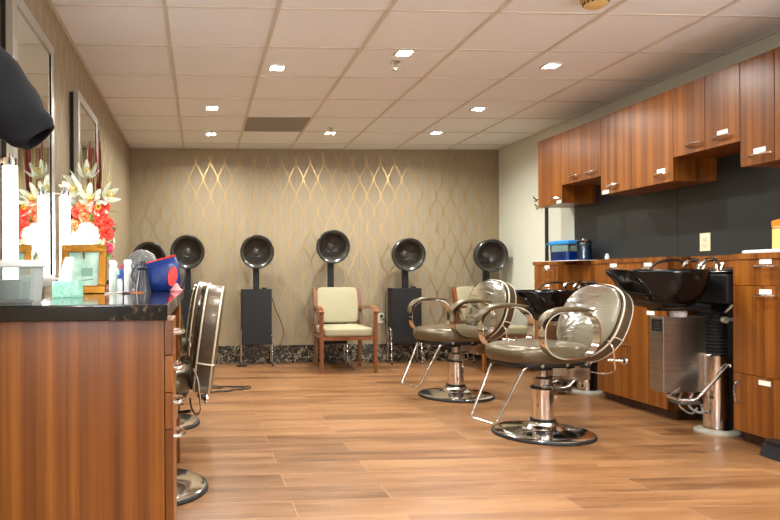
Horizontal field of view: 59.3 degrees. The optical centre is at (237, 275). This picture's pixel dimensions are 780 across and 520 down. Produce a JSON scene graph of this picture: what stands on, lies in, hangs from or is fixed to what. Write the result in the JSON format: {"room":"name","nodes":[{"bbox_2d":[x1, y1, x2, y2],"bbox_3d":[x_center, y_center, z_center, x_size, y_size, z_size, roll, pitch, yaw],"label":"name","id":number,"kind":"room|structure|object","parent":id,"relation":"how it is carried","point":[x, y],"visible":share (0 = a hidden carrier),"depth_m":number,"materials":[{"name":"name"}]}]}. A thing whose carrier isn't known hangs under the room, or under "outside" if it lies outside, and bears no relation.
{"room":"salon","nodes":[
{"label":"salon","id":0,"kind":"room"},
{"bbox_2d":[0,0,129,292],"bbox_3d":[-0.991,-0.264,2.606,0.100,2.549,9.715,0,0,-3],"label":"wall","id":1,"kind":"structure","parent":0,"point":[70,74],"depth_m":4.12,"materials":[{"name":"paint"}]},
{"bbox_2d":[0,152,17,279],"bbox_3d":[-0.864,-0.196,2.396,0.127,0.502,0.052,0,0,-3],"label":"vanity light","id":2,"kind":"object","parent":1,"relation":"attached to","point":[9,168],"visible":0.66,"depth_m":2.38,"materials":[{"name":"white glass"}]},
{"bbox_2d":[0,0,54,286],"bbox_3d":[-0.934,-0.549,2.978,0.056,1.210,0.730,0,0,-3],"label":"wall mirror","id":3,"kind":"object","parent":1,"relation":"attached to","point":[22,37],"visible":0.64,"depth_m":2.96,"materials":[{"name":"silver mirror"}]},
{"bbox_2d":[17,7,50,274],"bbox_3d":[-0.923,-0.549,2.978,0.018,1.106,0.626,0,0,-3],"label":"mirror glass","id":4,"kind":"object","parent":3,"relation":"attached to","point":[33,52],"depth_m":2.97,"materials":[{"name":"white"}]},
{"bbox_2d":[55,187,69,280],"bbox_3d":[-0.918,-0.210,3.362,0.127,0.482,0.052,0,0,-3],"label":"vanity light","id":5,"kind":"object","parent":1,"relation":"attached to","point":[64,199],"visible":0.64,"depth_m":3.34,"materials":[{"name":"white"}]},
{"bbox_2d":[70,90,97,218],"bbox_3d":[-1.013,-0.536,4.391,0.056,1.185,0.760,0,0,-3],"label":"wall mirror","id":6,"kind":"object","parent":1,"relation":"attached to","point":[83,122],"visible":0.41,"depth_m":4.12,"materials":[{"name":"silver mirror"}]},
{"bbox_2d":[80,103,95,198],"bbox_3d":[-1.002,-0.536,4.391,0.018,1.081,0.656,0,0,-3],"label":"mirror glass","id":7,"kind":"object","parent":6,"relation":"attached to","point":[87,120],"depth_m":4.32,"materials":[{"name":"white"}]},
{"bbox_2d":[130,148,498,345],"bbox_3d":[0.922,-0.275,7.628,4.479,2.549,0.100,0,0,-3],"label":"wall","id":8,"kind":"structure","parent":0,"point":[447,201],"depth_m":7.58,"materials":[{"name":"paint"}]},
{"bbox_2d":[183,343,488,363],"bbox_3d":[0.932,0.899,7.569,4.279,0.200,0.018,0,0,-3],"label":"baseboard","id":9,"kind":"structure","parent":8,"relation":"attached to","point":[332,352],"depth_m":7.57,"materials":[{"name":"black stone"}]},
{"bbox_2d":[378,313,383,322],"bbox_3d":[1.662,0.495,7.598,0.074,0.116,0.040,0,0,-3],"label":"wall outlet","id":10,"kind":"object","parent":8,"relation":"attached to","point":[380,315],"visible":0.88,"depth_m":7.61,"materials":[{"name":"beige plastic"}]},
{"bbox_2d":[47,0,779,149],"bbox_3d":[1.188,-1.501,2.728,4.479,0.101,9.915,0,0,-3],"label":"ceiling","id":11,"kind":"structure","parent":0,"point":[156,66],"depth_m":4.46,"materials":[{"name":"tile"}]},
{"bbox_2d":[206,132,216,135],"bbox_3d":[-0.269,-1.446,6.734,0.110,0.016,0.110,0,0,-3],"label":"recessed light","id":12,"kind":"object","parent":11,"relation":"in","point":[207,133],"visible":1,"depth_m":6.70,"materials":[{"name":"white"}]},
{"bbox_2d":[206,106,218,109],"bbox_3d":[-0.218,-1.447,5.688,0.110,0.016,0.110,0,0,-3],"label":"recessed light","id":13,"kind":"object","parent":11,"relation":"in","point":[207,107],"visible":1,"depth_m":5.66,"materials":[{"name":"white"}]},
{"bbox_2d":[268,65,285,70],"bbox_3d":[0.277,-1.450,4.599,0.110,0.016,0.110,0,0,-3],"label":"recessed light","id":14,"kind":"object","parent":11,"relation":"in","point":[271,67],"visible":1,"depth_m":4.59,"materials":[{"name":"white plastic"}]},
{"bbox_2d":[244,117,310,131],"bbox_3d":[0.371,-1.449,6.339,0.580,0.011,0.580,0,0,-3],"label":"ceiling vent","id":15,"kind":"object","parent":11,"relation":"in","point":[264,124],"visible":1,"depth_m":6.32,"materials":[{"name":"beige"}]},
{"bbox_2d":[324,131,335,134],"bbox_3d":[0.946,-1.454,6.721,0.110,0.016,0.110,0,0,-3],"label":"recessed light","id":16,"kind":"object","parent":11,"relation":"in","point":[326,132],"visible":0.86,"depth_m":6.71,"materials":[{"name":"white"}]},
{"bbox_2d":[390,60,400,70],"bbox_3d":[1.078,-1.425,4.488,0.070,0.062,0.070,0,0,-3],"label":"sprinkler head","id":17,"kind":"object","parent":11,"relation":"attached to","point":[395,62],"visible":1,"depth_m":4.48},
{"bbox_2d":[393,50,414,56],"bbox_3d":[1.089,-1.455,4.303,0.110,0.016,0.110,0,0,-3],"label":"recessed light","id":18,"kind":"object","parent":11,"relation":"in","point":[408,53],"visible":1,"depth_m":4.30,"materials":[{"name":"white"}]},
{"bbox_2d":[429,131,442,134],"bbox_3d":[2.036,-1.460,6.752,0.110,0.016,0.110,0,0,-3],"label":"recessed light","id":19,"kind":"object","parent":11,"relation":"in","point":[432,132],"visible":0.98,"depth_m":6.73,"materials":[{"name":"white"}]},
{"bbox_2d":[469,107,486,110],"bbox_3d":[2.110,-1.461,5.777,0.110,0.016,0.110,0,0,-3],"label":"recessed light","id":20,"kind":"object","parent":11,"relation":"in","point":[473,108],"visible":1,"depth_m":5.77,"materials":[{"name":"white"}]},
{"bbox_2d":[539,62,562,68],"bbox_3d":[2.186,-1.461,4.590,0.110,0.016,0.110,0,0,-3],"label":"recessed light","id":21,"kind":"object","parent":11,"relation":"in","point":[547,65],"visible":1,"depth_m":4.58,"materials":[{"name":"white"}]},
{"bbox_2d":[580,0,609,9],"bbox_3d":[1.873,-1.427,3.440,0.150,0.060,0.150,0,0,-3],"label":"smoke detector","id":22,"kind":"object","parent":11,"relation":"attached to","point":[586,4],"visible":1,"depth_m":3.42,"materials":[{"name":"brown"}]},
{"bbox_2d":[177,360,779,519],"bbox_3d":[1.204,1.048,2.728,4.479,0.100,9.915,0,0,-3],"label":"floor","id":23,"kind":"structure","parent":0,"point":[352,441],"depth_m":3.63,"materials":[{"name":"brown wood"}]},
{"bbox_2d":[0,315,185,519],"bbox_3d":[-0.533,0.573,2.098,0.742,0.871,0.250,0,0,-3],"label":"base cabinet","id":24,"kind":"object","parent":23,"relation":"on","point":[88,428],"visible":0.98,"depth_m":1.98,"materials":[{"name":"brown wood"}]},
{"bbox_2d":[0,290,183,321],"bbox_3d":[-0.605,0.113,2.873,0.693,0.048,1.895,0,0,-3],"label":"countertop","id":25,"kind":"structure","parent":24,"relation":"on","point":[146,306],"depth_m":1.94,"materials":[{"name":"black stone"}]},
{"bbox_2d":[0,260,46,303],"bbox_3d":[-0.743,0.022,2.092,0.244,0.135,0.184,0,0,-3],"label":"tub","id":26,"kind":"object","parent":25,"relation":"on","point":[18,289],"visible":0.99,"depth_m":2.04,"materials":[{"name":"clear plastic"}]},
{"bbox_2d":[52,257,82,297],"bbox_3d":[-0.675,0.009,2.626,0.104,0.161,0.100,0,0,-3],"label":"tissue box","id":27,"kind":"object","parent":25,"relation":"on","point":[64,287],"visible":1,"depth_m":2.58,"materials":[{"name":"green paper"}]},
{"bbox_2d":[60,244,107,293],"bbox_3d":[-0.741,-0.029,3.205,0.224,0.240,0.106,0,0,3],"label":"picture frame","id":28,"kind":"object","parent":25,"relation":"on","point":[89,267],"visible":0.69,"depth_m":3.18,"materials":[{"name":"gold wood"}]},
{"bbox_2d":[69,252,98,284],"bbox_3d":[-0.742,-0.029,3.182,0.148,0.163,0.032,0,0,3],"label":"picture","id":29,"kind":"object","parent":28,"relation":"attached to","point":[85,268],"depth_m":3.18},
{"bbox_2d":[58,130,120,258],"bbox_3d":[-0.810,-0.349,3.609,0.362,0.877,0.293,0,0,-3],"label":"flower arrangement","id":30,"kind":"object","parent":25,"relation":"on","point":[91,223],"visible":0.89,"depth_m":3.55,"materials":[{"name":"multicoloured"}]},
{"bbox_2d":[109,260,115,291],"bbox_3d":[-0.675,0.004,3.568,0.040,0.170,0.040,0,0,-3],"label":"spray can","id":31,"kind":"object","parent":25,"relation":"on","point":[111,262],"visible":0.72,"depth_m":3.55,"materials":[{"name":"white plastic"}]},
{"bbox_2d":[112,262,118,291],"bbox_3d":[-0.644,0.009,3.490,0.036,0.160,0.036,0,0,-3],"label":"lotion bottle","id":32,"kind":"object","parent":25,"relation":"on","point":[115,272],"visible":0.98,"depth_m":3.47,"materials":[{"name":"white plastic"}]},
{"bbox_2d":[104,292,130,293],"bbox_3d":[-0.570,0.085,3.132,0.125,0.007,0.063,0,0,-15],"label":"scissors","id":33,"kind":"object","parent":25,"relation":"on","point":[104,292],"visible":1,"depth_m":3.12,"materials":[{"name":"silver metal"}]},
{"bbox_2d":[117,275,122,291],"bbox_3d":[-0.612,0.044,3.431,0.028,0.090,0.028,0,0,-3],"label":"bottle","id":34,"kind":"object","parent":25,"relation":"on","point":[119,277],"visible":0.88,"depth_m":3.42,"materials":[{"name":"white plastic"}]},
{"bbox_2d":[119,265,123,291],"bbox_3d":[-0.624,0.016,3.551,0.032,0.145,0.032,0,0,-3],"label":"pump bottle","id":35,"kind":"object","parent":25,"relation":"on","point":[121,272],"visible":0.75,"depth_m":3.54,"materials":[{"name":"blue plastic"}]},
{"bbox_2d":[124,260,131,291],"bbox_3d":[-0.581,0.004,3.493,0.042,0.170,0.042,0,0,-3],"label":"spray can","id":36,"kind":"object","parent":25,"relation":"on","point":[127,270],"visible":1,"depth_m":3.48,"materials":[{"name":"white plastic"}]},
{"bbox_2d":[127,250,155,290],"bbox_3d":[-0.538,-0.028,3.716,0.210,0.232,0.210,0,0,-3],"label":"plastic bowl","id":37,"kind":"object","parent":25,"relation":"on","point":[134,254],"visible":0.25,"depth_m":3.77,"materials":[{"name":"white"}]},
{"bbox_2d":[134,261,151,291],"bbox_3d":[-0.491,0.008,3.418,0.092,0.160,0.092,0,0,-3],"label":"spray bottle","id":38,"kind":"object","parent":25,"relation":"on","point":[142,284],"visible":0.88,"depth_m":3.39,"materials":[{"name":"grey plastic"}]},
{"bbox_2d":[131,255,185,291],"bbox_3d":[-0.427,-0.012,3.549,0.298,0.199,0.143,0,0,-13],"label":"bag","id":39,"kind":"object","parent":25,"relation":"on","point":[163,273],"visible":0.73,"depth_m":3.50,"materials":[{"name":"blue plastic"}]},
{"bbox_2d":[170,283,182,291],"bbox_3d":[-0.321,0.064,3.453,0.069,0.045,0.060,0,0,-3],"label":"scrap","id":40,"kind":"object","parent":25,"relation":"on","point":[176,288],"visible":1,"depth_m":3.44,"materials":[{"name":"pink paper"}]},
{"bbox_2d":[132,242,165,271],"bbox_3d":[-0.958,0.325,7.235,0.374,1.372,0.311,0,0,-3],"label":"dryer","id":41,"kind":"object","parent":23,"relation":"on","point":[156,249],"visible":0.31,"depth_m":7.19,"materials":[{"name":"black plastic"}]},
{"bbox_2d":[171,302,180,462],"bbox_3d":[-0.654,0.573,3.654,0.675,0.871,0.290,0,0,-3],"label":"end panel","id":42,"kind":"object","parent":23,"relation":"on","point":[177,312],"visible":0.14,"depth_m":3.53,"materials":[{"name":"brown wood"}]},
{"bbox_2d":[170,235,204,337],"bbox_3d":[-0.544,0.286,7.258,0.374,1.445,0.311,0,0,-3],"label":"dryer","id":43,"kind":"object","parent":23,"relation":"on","point":[189,250],"visible":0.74,"depth_m":7.21,"materials":[{"name":"black plastic"}]},
{"bbox_2d":[170,235,204,268],"bbox_3d":[-0.545,-0.251,7.215,0.374,0.372,0.224,0,0,-3],"label":"hood","id":44,"kind":"object","parent":43,"relation":"attached to","point":[189,250],"depth_m":7.23,"materials":[{"name":"grey plastic"}]},
{"bbox_2d":[180,281,211,429],"bbox_3d":[-0.591,0.526,4.477,0.840,0.964,0.606,0,0,2],"label":"chair","id":45,"kind":"object","parent":23,"relation":"on","point":[188,421],"visible":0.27,"depth_m":4.31,"materials":[{"name":"silver metal"}]},
{"bbox_2d":[176,284,224,505],"bbox_3d":[-0.474,0.526,3.110,0.840,0.964,0.606,0,0,0],"label":"chair","id":46,"kind":"object","parent":23,"relation":"on","point":[191,486],"visible":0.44,"depth_m":2.92,"materials":[{"name":"grey leather"}]},
{"bbox_2d":[211,385,250,392],"bbox_3d":[-0.436,0.998,6.313,0.508,0.019,1.484,0,0,-30],"label":"power cord","id":47,"kind":"object","parent":23,"relation":"on","point":[217,387],"visible":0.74,"depth_m":5.79,"materials":[{"name":"black rubber"}]},
{"bbox_2d":[240,235,273,365],"bbox_3d":[0.213,0.282,7.301,0.374,1.443,0.311,0,0,-3],"label":"dryer","id":48,"kind":"object","parent":23,"relation":"on","point":[256,251],"visible":1,"depth_m":7.25,"materials":[{"name":"black plastic"}]},
{"bbox_2d":[240,235,273,268],"bbox_3d":[0.212,-0.253,7.257,0.374,0.372,0.224,0,0,-3],"label":"hood","id":49,"kind":"object","parent":48,"relation":"attached to","point":[256,251],"depth_m":7.26,"materials":[{"name":"grey plastic"}]},
{"bbox_2d":[272,298,286,363],"bbox_3d":[0.468,0.628,7.413,0.256,0.754,0.076,0,0,-39],"label":"power cord","id":50,"kind":"object","parent":48,"relation":"attached to","point":[272,298],"visible":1,"depth_m":7.42,"materials":[{"name":"black rubber"}]},
{"bbox_2d":[313,230,349,364],"bbox_3d":[1.048,0.251,7.347,0.374,1.495,0.311,0,0,-3],"label":"dryer","id":51,"kind":"object","parent":23,"relation":"on","point":[332,246],"visible":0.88,"depth_m":7.32,"materials":[{"name":"black plastic"}]},
{"bbox_2d":[316,230,349,263],"bbox_3d":[1.048,-0.310,7.304,0.374,0.372,0.224,0,0,-3],"label":"hood","id":52,"kind":"object","parent":51,"relation":"attached to","point":[332,246],"depth_m":7.31,"materials":[{"name":"grey plastic"}]},
{"bbox_2d":[313,287,378,373],"bbox_3d":[1.113,0.566,6.971,0.622,0.865,0.642,0,0,-3],"label":"armchair","id":53,"kind":"object","parent":23,"relation":"on","point":[330,304],"visible":1,"depth_m":7.15,"materials":[{"name":"beige fabric"}]},
{"bbox_2d":[387,238,425,363],"bbox_3d":[1.892,0.292,7.394,0.374,1.404,0.311,0,0,-3],"label":"dryer","id":54,"kind":"object","parent":23,"relation":"on","point":[408,254],"visible":0.92,"depth_m":7.35,"materials":[{"name":"black plastic"}]},
{"bbox_2d":[385,289,390,335],"bbox_3d":[1.691,0.427,7.465,0.065,0.541,0.167,0,0,-3],"label":"power cord","id":55,"kind":"object","parent":54,"relation":"attached to","point":[388,289],"visible":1,"depth_m":7.41,"materials":[{"name":"black rubber"}]},
{"bbox_2d":[391,238,425,271],"bbox_3d":[1.892,-0.225,7.351,0.374,0.372,0.224,0,0,-3],"label":"hood","id":56,"kind":"object","parent":54,"relation":"attached to","point":[408,254],"depth_m":7.35,"materials":[{"name":"grey plastic"}]},
{"bbox_2d":[401,280,516,402],"bbox_3d":[1.797,0.517,5.417,0.913,0.955,0.606,0,0,-20],"label":"chair","id":57,"kind":"object","parent":23,"relation":"on","point":[497,322],"visible":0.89,"depth_m":5.33,"materials":[{"name":"grey leather"}]},
{"bbox_2d":[467,239,507,362],"bbox_3d":[2.826,0.293,7.447,0.374,1.389,0.311,0,0,-3],"label":"dryer","id":58,"kind":"object","parent":23,"relation":"on","point":[490,255],"visible":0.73,"depth_m":7.41,"materials":[{"name":"black plastic"}]},
{"bbox_2d":[473,239,507,271],"bbox_3d":[2.825,-0.215,7.403,0.374,0.372,0.224,0,0,-3],"label":"hood","id":59,"kind":"object","parent":58,"relation":"attached to","point":[490,255],"depth_m":7.40,"materials":[{"name":"grey plastic"}]},
{"bbox_2d":[451,286,532,372],"bbox_3d":[2.691,0.556,7.008,0.622,0.865,0.642,0,0,-15],"label":"armchair","id":60,"kind":"object","parent":23,"relation":"on","point":[460,293],"visible":0.25,"depth_m":7.13,"materials":[{"name":"brown wood"}]},
{"bbox_2d":[515,281,586,339],"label":"bowl","id":61,"kind":"object","parent":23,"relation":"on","point":[538,302],"depth_m":5.37,"materials":[{"name":"black"}]},
{"bbox_2d":[562,281,581,289],"bbox_3d":[2.881,0.097,5.669,0.173,0.091,0.040,0,0,-3],"label":"faucet","id":62,"kind":"object","parent":61,"relation":"on","point":[569,282],"depth_m":5.66,"materials":[{"name":"silver metal"}]},
{"bbox_2d":[572,281,586,288],"bbox_3d":[2.889,0.097,5.520,0.173,0.091,0.040,0,0,-3],"label":"faucet","id":63,"kind":"object","parent":61,"relation":"on","point":[576,284],"depth_m":5.51,"materials":[{"name":"silver metal"}]},
{"bbox_2d":[470,284,633,445],"bbox_3d":[1.946,0.527,4.131,0.990,0.933,0.606,0,0,-17],"label":"chair","id":64,"kind":"object","parent":23,"relation":"on","point":[594,321],"visible":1,"depth_m":4.03,"materials":[{"name":"grey leather"}]},
{"bbox_2d":[534,265,580,385],"bbox_3d":[2.969,0.448,6.065,0.334,1.079,0.420,0,0,-3],"label":"base cabinet","id":65,"kind":"object","parent":23,"relation":"on","point":[543,274],"visible":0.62,"depth_m":5.92,"materials":[{"name":"brown wood"}]},
{"bbox_2d":[548,362,603,394],"label":"pedestal base","id":66,"kind":"object","parent":23,"relation":"on","point":[587,387],"depth_m":5.48,"materials":[{"name":"silver metal"}]},
{"bbox_2d":[578,281,604,392],"bbox_3d":[3.068,0.520,5.575,0.038,0.929,0.568,0,0,-3],"label":"panel","id":67,"kind":"object","parent":23,"relation":"on","point":[587,282],"visible":0.04,"depth_m":5.64,"materials":[{"name":"black wood"}]},
{"bbox_2d":[597,262,696,419],"bbox_3d":[3.035,0.447,4.887,0.334,1.079,0.800,0,0,-3],"label":"base cabinet","id":68,"kind":"object","parent":23,"relation":"on","point":[629,384],"visible":0.41,"depth_m":4.79,"materials":[{"name":"brown wood"}]},
{"bbox_2d":[533,252,779,280],"bbox_3d":[3.065,-0.037,4.738,0.322,0.177,3.120,0,0,-3],"label":"countertop","id":69,"kind":"structure","parent":68,"relation":"on","point":[586,270],"depth_m":4.80,"materials":[{"name":"brown wood"}]},
{"bbox_2d":[542,260,589,261],"bbox_3d":[3.005,-0.128,5.897,0.260,0.004,0.560,0,0,-5],"label":"paper sheet","id":70,"kind":"object","parent":69,"relation":"on","point":[564,260],"visible":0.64,"depth_m":5.67,"materials":[{"name":"white"}]},
{"bbox_2d":[545,240,584,260],"bbox_3d":[3.011,-0.222,6.049,0.220,0.185,0.326,0,0,-3],"label":"tub","id":71,"kind":"object","parent":70,"relation":"on","point":[570,254],"visible":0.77,"depth_m":5.98,"materials":[{"name":"blue plastic"}]},
{"bbox_2d":[576,238,591,259],"bbox_3d":[3.041,-0.228,5.779,0.124,0.197,0.124,0,0,-3],"label":"jar","id":72,"kind":"object","parent":70,"relation":"on","point":[583,252],"visible":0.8,"depth_m":5.74,"materials":[{"name":"blue glass"}]},
{"bbox_2d":[742,249,779,253],"bbox_3d":[3.123,-0.137,3.780,0.200,0.022,0.400,0,0,-3],"label":"folded towel","id":73,"kind":"object","parent":69,"relation":"on","point":[762,250],"visible":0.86,"depth_m":3.80,"materials":[{"name":"white fabric"}]},
{"bbox_2d":[771,219,779,248],"bbox_3d":[3.161,-0.249,3.812,0.110,0.200,0.110,0,0,-3],"label":"wipes canister","id":74,"kind":"object","parent":73,"relation":"on","point":[775,225],"visible":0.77,"depth_m":3.80,"materials":[{"name":"yellow plastic"}]},
{"bbox_2d":[605,257,741,436],"bbox_3d":[2.755,0.439,4.130,0.774,1.098,0.492,0,0,-3],"label":"sink","id":75,"kind":"object","parent":23,"relation":"on","point":[688,354],"visible":0.94,"depth_m":4.10,"materials":[{"name":"black ceramic"}]},
{"bbox_2d":[605,269,710,308],"bbox_3d":[2.626,0.086,4.123,0.520,0.244,0.492,0,0,-3],"label":"bowl","id":76,"kind":"object","parent":75,"relation":"on","point":[647,288],"depth_m":3.94,"materials":[{"name":"black ceramic"}]},
{"bbox_2d":[681,258,706,268],"bbox_3d":[2.953,-0.065,4.261,0.173,0.091,0.040,0,0,-3],"label":"faucet","id":77,"kind":"object","parent":75,"relation":"on","point":[683,264],"depth_m":4.25,"materials":[{"name":"silver metal"}]},
{"bbox_2d":[698,257,725,270],"bbox_3d":[2.962,-0.066,4.112,0.173,0.091,0.040,0,0,-3],"label":"faucet","id":78,"kind":"object","parent":75,"relation":"on","point":[717,267],"depth_m":4.10,"materials":[{"name":"silver metal"}]},
{"bbox_2d":[697,268,743,432],"bbox_3d":[3.144,0.470,4.217,0.038,1.029,0.548,0,0,-3],"label":"panel","id":79,"kind":"object","parent":23,"relation":"on","point":[699,313],"visible":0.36,"depth_m":4.21,"materials":[{"name":"black wood"}]},
{"bbox_2d":[733,258,779,445],"bbox_3d":[3.109,0.447,3.569,0.334,1.079,0.740,0,0,-3],"label":"base cabinet","id":80,"kind":"object","parent":23,"relation":"on","point":[756,292],"visible":0.98,"depth_m":3.76,"materials":[{"name":"brown wood"}]},
{"bbox_2d":[759,438,779,461],"bbox_3d":[2.917,0.336,3.409,0.104,1.302,0.463,0,0,-3],"label":"broom","id":81,"kind":"object","parent":23,"relation":"on","point":[770,449],"visible":1,"depth_m":3.54,"materials":[{"name":"black plastic"}]},
{"bbox_2d":[499,32,779,338],"bbox_3d":[3.382,-0.290,2.851,0.100,2.549,9.715,0,0,-3],"label":"wall","id":82,"kind":"structure","parent":0,"point":[521,225],"depth_m":6.99,"materials":[{"name":"beige paint"}]},
{"bbox_2d":[545,207,574,260],"bbox_3d":[3.123,-0.416,6.384,0.020,0.576,0.510,0,0,-3],"label":"mirror panel","id":83,"kind":"object","parent":82,"relation":"attached to","point":[559,222],"visible":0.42,"depth_m":6.40,"materials":[{"name":"grey"}]},
{"bbox_2d":[538,133,596,207],"bbox_3d":[2.974,-0.942,5.990,0.353,0.618,0.408,0,0,-3],"label":"upper cabinet","id":84,"kind":"object","parent":82,"relation":"attached to","point":[551,191],"visible":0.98,"depth_m":5.90,"materials":[{"name":"brown wood"}]},
{"bbox_2d":[562,117,600,184],"bbox_3d":[3.001,-1.020,5.506,0.353,0.463,0.557,0,0,-3],"label":"upper cabinet","id":85,"kind":"object","parent":82,"relation":"attached to","point":[581,145],"visible":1,"depth_m":5.48,"materials":[{"name":"brown wood"}]},
{"bbox_2d":[601,89,716,194],"bbox_3d":[3.039,-0.942,4.827,0.353,0.618,0.797,0,0,-3],"label":"upper cabinet","id":86,"kind":"object","parent":82,"relation":"attached to","point":[637,158],"visible":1,"depth_m":4.71,"materials":[{"name":"brown wood"}]},
{"bbox_2d":[574,153,779,259],"bbox_3d":[3.223,-0.457,4.657,0.012,0.659,2.940,0,0,-3],"label":"backsplash panel","id":87,"kind":"object","parent":82,"relation":"attached to","point":[738,209],"visible":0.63,"depth_m":4.68,"materials":[{"name":"black"}]},
{"bbox_2d":[700,233,710,250],"bbox_3d":[3.220,-0.227,4.537,0.010,0.124,0.092,0,0,-3],"label":"wall outlet","id":88,"kind":"object","parent":87,"relation":"attached to","point":[705,238],"visible":1,"depth_m":4.53,"materials":[{"name":"beige plastic"}]},
{"bbox_2d":[673,62,740,157],"bbox_3d":[3.077,-1.020,4.153,0.353,0.463,0.547,0,0,-3],"label":"upper cabinet","id":89,"kind":"object","parent":82,"relation":"attached to","point":[706,109],"visible":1,"depth_m":4.13,"materials":[{"name":"brown wood"}]},
{"bbox_2d":[740,47,779,166],"bbox_3d":[3.111,-0.943,3.539,0.353,0.618,0.677,0,0,-3],"label":"upper cabinet","id":90,"kind":"object","parent":82,"relation":"attached to","point":[759,74],"visible":1,"depth_m":3.73,"materials":[{"name":"brown wood"}]},
{"bbox_3d":[-0.825,-0.715,1.376,0.097,0.054,0.012,0,0,-3],"label":"coat hook","id":91,"kind":"object","parent":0,"visible":0},
{"bbox_2d":[0,46,54,149],"bbox_3d":[-0.717,-0.321,1.462,0.304,0.760,0.554,0,0,38],"label":"hair dryer","id":92,"kind":"object","parent":91,"relation":"hanging from","point":[25,123],"visible":1,"depth_m":1.53,"materials":[{"name":"black plastic"}]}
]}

